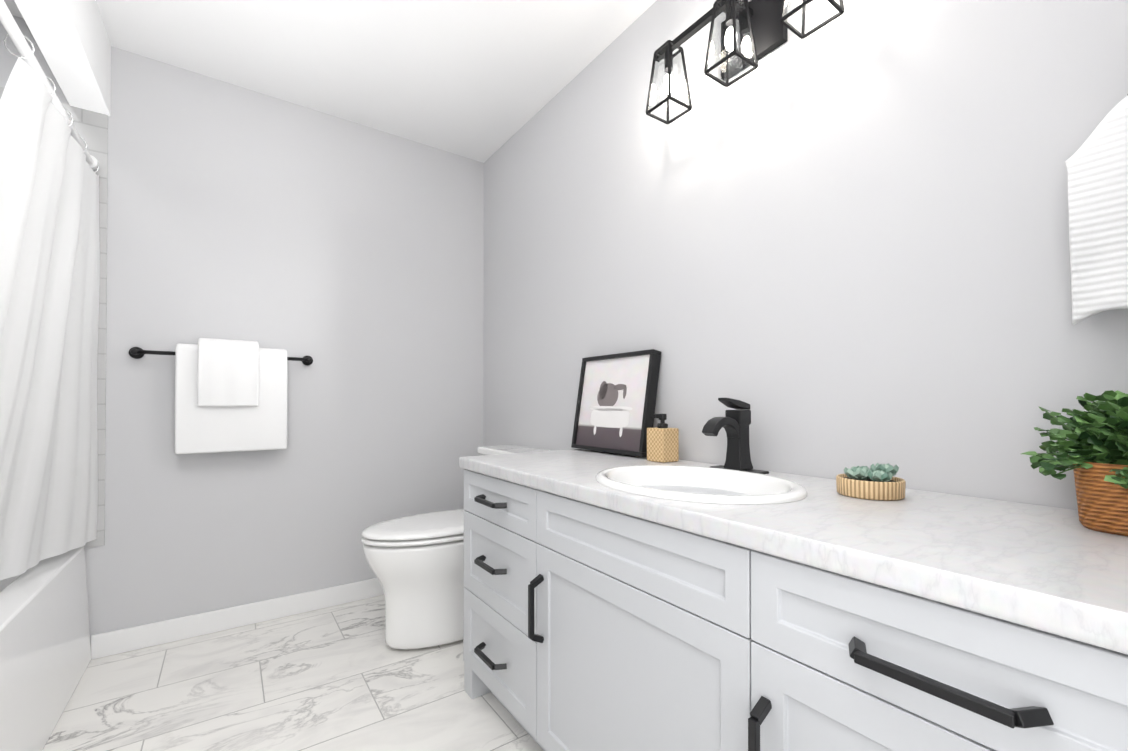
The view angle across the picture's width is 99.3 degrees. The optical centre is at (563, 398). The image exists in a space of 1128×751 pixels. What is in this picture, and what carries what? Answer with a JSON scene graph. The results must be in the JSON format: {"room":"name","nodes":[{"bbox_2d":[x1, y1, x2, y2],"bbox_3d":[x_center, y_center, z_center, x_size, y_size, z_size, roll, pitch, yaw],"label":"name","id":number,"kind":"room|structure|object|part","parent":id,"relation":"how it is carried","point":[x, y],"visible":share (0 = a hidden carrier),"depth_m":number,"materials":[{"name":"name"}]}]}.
{"room":"bathroom","nodes":[
{"label":"bathroom","id":0,"kind":"room"},
{"bbox_2d":[63,0,110,114],"bbox_3d":[-1.432,-1.283,1.269,0.115,0.280,1.522,0,-1,-35],"label":"wall","id":1,"kind":"structure","parent":0,"point":[87,23],"depth_m":1.69,"materials":[{"name":"paint"}]},
{"bbox_2d":[14,0,109,115],"bbox_3d":[-1.432,-1.141,1.268,0.113,0.004,1.520,0,-1,-35],"label":"soffit","id":2,"kind":"structure","parent":1,"relation":"attached to","point":[51,28],"depth_m":1.56,"materials":[{"name":"white paint"}]},
{"bbox_2d":[0,15,483,642],"bbox_3d":[-1.548,-0.196,2.165,2.542,2.440,0.106,0,-1,-35],"label":"wall","id":3,"kind":"structure","parent":0,"point":[346,255],"depth_m":2.23,"materials":[{"name":"paint"}]},
{"bbox_2d":[0,0,99,579],"bbox_3d":[-1.470,-0.207,1.233,0.168,1.502,1.508,0,-1,-35],"label":"shower curtain","id":4,"kind":"object","parent":3,"relation":"attached to","point":[49,253],"visible":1,"depth_m":1.50,"materials":[{"name":"white fabric"}]},
{"bbox_3d":[-1.431,-0.931,1.267,0.052,0.052,1.508,0,-1,-35],"label":"rail","id":5,"kind":"part","parent":4,"relation":"part of","materials":[{"name":"white metal"}]},
{"bbox_2d":[129,338,312,453],"bbox_3d":[-1.460,-0.015,2.088,0.668,0.487,0.156,0,-1,-35],"label":"towel rail","id":6,"kind":"object","parent":3,"relation":"attached to","point":[230,395],"visible":1,"depth_m":2.04,"materials":[{"name":"black"}]},
{"bbox_2d":[91,578,383,659],"bbox_3d":[-1.164,0.979,2.358,1.680,0.094,0.013,0,-1,-35],"label":"baseboard","id":7,"kind":"structure","parent":3,"relation":"attached to","point":[110,643],"depth_m":2.12,"materials":[{"name":"white wood"}]},
{"bbox_2d":[42,595,542,750],"bbox_3d":[-0.697,1.065,1.025,2.642,0.100,2.932,0,-1,-35],"label":"floor","id":8,"kind":"structure","parent":0,"point":[343,677],"depth_m":1.64,"materials":[{"name":"tile"}]},
{"bbox_2d":[0,546,90,750],"bbox_3d":[-1.727,0.790,1.044,0.758,0.450,1.506,0,-1,-35],"label":"bathtub","id":9,"kind":"object","parent":8,"relation":"on","point":[45,651],"visible":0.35,"depth_m":1.43,"materials":[{"name":"white ceramic"}]},
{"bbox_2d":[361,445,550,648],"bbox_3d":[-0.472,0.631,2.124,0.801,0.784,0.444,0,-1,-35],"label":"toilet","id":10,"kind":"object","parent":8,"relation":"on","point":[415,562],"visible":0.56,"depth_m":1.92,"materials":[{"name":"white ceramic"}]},
{"bbox_3d":[-0.562,0.565,2.063,0.591,0.020,0.392,0,-1,-35],"label":"seat","id":11,"kind":"part","parent":10,"relation":"part of","materials":[{"name":"white ceramic"}]},
{"bbox_3d":[-0.556,0.538,2.067,0.608,0.028,0.390,0,-1,-35],"label":"lid","id":12,"kind":"part","parent":10,"relation":"part of","materials":[{"name":"white ceramic"}]},
{"bbox_3d":[-0.543,0.800,2.074,0.626,0.447,0.388,0,-1,-35],"label":"bowl","id":13,"kind":"part","parent":10,"relation":"part of","materials":[{"name":"white ceramic"}]},
{"bbox_2d":[459,466,1127,750],"bbox_3d":[0.323,0.627,1.168,0.605,0.778,1.610,0,-1,-35],"label":"bathroom vanity","id":14,"kind":"object","parent":8,"relation":"on","point":[736,601],"depth_m":0.78,"materials":[{"name":"grey paint"}]},
{"bbox_3d":[-0.228,0.790,1.466,0.044,0.019,0.170,0,-1,-35],"label":"handle","id":15,"kind":"part","parent":14,"relation":"part of","materials":[{"name":"black metal"}]},
{"bbox_3d":[-0.228,0.511,1.469,0.044,0.019,0.170,0,-1,-35],"label":"handle","id":16,"kind":"part","parent":14,"relation":"part of","materials":[{"name":"black metal"}]},
{"bbox_3d":[-0.228,0.316,1.470,0.044,0.019,0.170,0,-1,-35],"label":"handle","id":17,"kind":"part","parent":14,"relation":"part of","materials":[{"name":"black metal"}]},
{"bbox_3d":[-0.205,0.785,1.483,0.020,0.257,0.484,0,-1,-35],"label":"drawer","id":18,"kind":"part","parent":14,"relation":"part of","materials":[{"name":"grey paint"}]},
{"bbox_3d":[-0.205,0.522,1.485,0.020,0.264,0.484,0,-1,-35],"label":"drawer","id":19,"kind":"part","parent":14,"relation":"part of","materials":[{"name":"grey paint"}]},
{"bbox_3d":[-0.205,0.317,1.487,0.020,0.140,0.484,0,-1,-35],"label":"drawer","id":20,"kind":"part","parent":14,"relation":"part of","materials":[{"name":"grey paint"}]},
{"bbox_3d":[-0.072,0.548,1.244,0.043,0.176,0.015,0,-1,-35],"label":"handle","id":21,"kind":"part","parent":14,"relation":"part of","materials":[{"name":"black metal"}]},
{"bbox_3d":[0.118,0.648,1.022,0.020,0.524,0.637,0,-1,-35],"label":"door","id":22,"kind":"part","parent":14,"relation":"part of","materials":[{"name":"grey paint"}]},
{"bbox_3d":[0.295,0.544,0.720,0.043,0.176,0.015,0,-1,-35],"label":"handle","id":23,"kind":"part","parent":14,"relation":"part of","materials":[{"name":"black metal"}]},
{"bbox_2d":[459,449,1127,641],"bbox_3d":[0.355,0.219,1.152,0.578,0.038,1.714,0,-1,-35],"label":"countertop","id":24,"kind":"structure","parent":14,"relation":"on","point":[1041,561],"depth_m":0.68,"materials":[{"name":"white stone"}]},
{"bbox_2d":[571,349,660,456],"bbox_3d":[0.185,0.017,1.811,0.099,0.373,0.405,0,-1,-35],"label":"picture frame","id":25,"kind":"object","parent":24,"relation":"on","point":[616,402],"visible":0.96,"depth_m":1.77,"materials":[{"name":"black"}]},
{"bbox_2d":[590,381,631,436],"bbox_3d":[0.174,0.035,1.804,0.034,0.208,0.244,0,-1,-35],"label":"art","id":26,"kind":"object","parent":25,"relation":"attached to","point":[610,401],"depth_m":1.80,"materials":[{"name":"white paper"}]},
{"bbox_2d":[647,413,678,462],"bbox_3d":[0.318,0.125,1.553,0.079,0.154,0.074,0,-1,-35],"label":"soap dispenser","id":27,"kind":"object","parent":24,"relation":"on","point":[662,442],"visible":0.98,"depth_m":1.53,"materials":[{"name":"wicker"}]},
{"bbox_2d":[555,460,838,513],"bbox_3d":[0.301,0.268,1.131,0.410,0.164,0.510,0,-1,-35],"label":"sink","id":28,"kind":"object","parent":24,"relation":"in","point":[721,489],"depth_m":1.21,"materials":[{"name":"white ceramic"}]},
{"bbox_2d":[702,398,754,469],"bbox_3d":[0.441,0.099,1.300,0.163,0.204,0.156,0,-1,-35],"label":"faucet","id":29,"kind":"object","parent":24,"relation":"on","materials":[{"name":"black metal"}]},
{"bbox_2d":[836,463,905,500],"bbox_3d":[0.626,0.165,0.981,0.120,0.065,0.120,0,-1,-35],"label":"succulent bowl","id":30,"kind":"object","parent":24,"relation":"on","point":[877,481],"visible":1,"depth_m":0.94,"materials":[{"name":"brown wood"}]},
{"bbox_2d":[1021,390,1127,535],"bbox_3d":[0.845,0.089,0.668,0.307,0.212,0.306,0,-1,-35],"label":"potted plant","id":31,"kind":"object","parent":24,"relation":"on","point":[1092,453],"visible":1,"depth_m":0.71,"materials":[{"name":"plant"}]},
{"bbox_2d":[1073,462,1127,535],"bbox_3d":[0.889,0.144,0.693,0.190,0.101,0.200,0,-1,-35],"label":"basket","id":32,"kind":"object","parent":24,"relation":"on","point":[1102,505],"depth_m":0.70,"materials":[{"name":"wicker"}]},
{"bbox_3d":[0.440,0.644,0.562,0.020,0.524,0.480,0,-1,-35],"label":"door","id":33,"kind":"part","parent":14,"relation":"part of","materials":[{"name":"grey paint"}]},
{"bbox_3d":[0.440,0.309,0.565,0.020,0.140,0.480,0,-1,-35],"label":"drawer","id":34,"kind":"part","parent":14,"relation":"part of","materials":[{"name":"grey paint"}]},
{"bbox_3d":[0.419,0.320,0.545,0.044,0.019,0.192,0,-1,-35],"label":"handle","id":35,"kind":"part","parent":14,"relation":"part of","materials":[{"name":"black metal"}]},
{"bbox_2d":[4,0,656,162],"bbox_3d":[-0.697,-1.475,1.047,2.642,0.100,2.932,0,-1,-35],"label":"ceiling","id":36,"kind":"structure","parent":0,"point":[482,81],"depth_m":1.95,"materials":[{"name":"paint"}]},
{"bbox_2d":[483,0,1127,509],"bbox_3d":[0.344,-0.199,1.765,0.100,2.440,2.932,0,-1,-35],"label":"wall","id":37,"kind":"structure","parent":0,"point":[835,248],"depth_m":1.21,"materials":[{"name":"paint"}]},
{"bbox_2d":[646,0,844,124],"bbox_3d":[0.484,-1.024,1.342,0.162,0.238,0.554,0,-1,-35],"label":"sconce","id":38,"kind":"object","parent":37,"relation":"attached to","point":[753,32],"visible":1,"depth_m":1.35,"materials":[{"name":"black metal"}]},
{"bbox_2d":[1065,95,1127,324],"bbox_3d":[0.942,-0.363,0.735,0.102,0.482,0.237,0,-1,-35],"label":"towel","id":39,"kind":"object","parent":37,"relation":"attached to","point":[1096,162],"visible":1,"depth_m":0.77,"materials":[{"name":"white fabric"}]}
]}

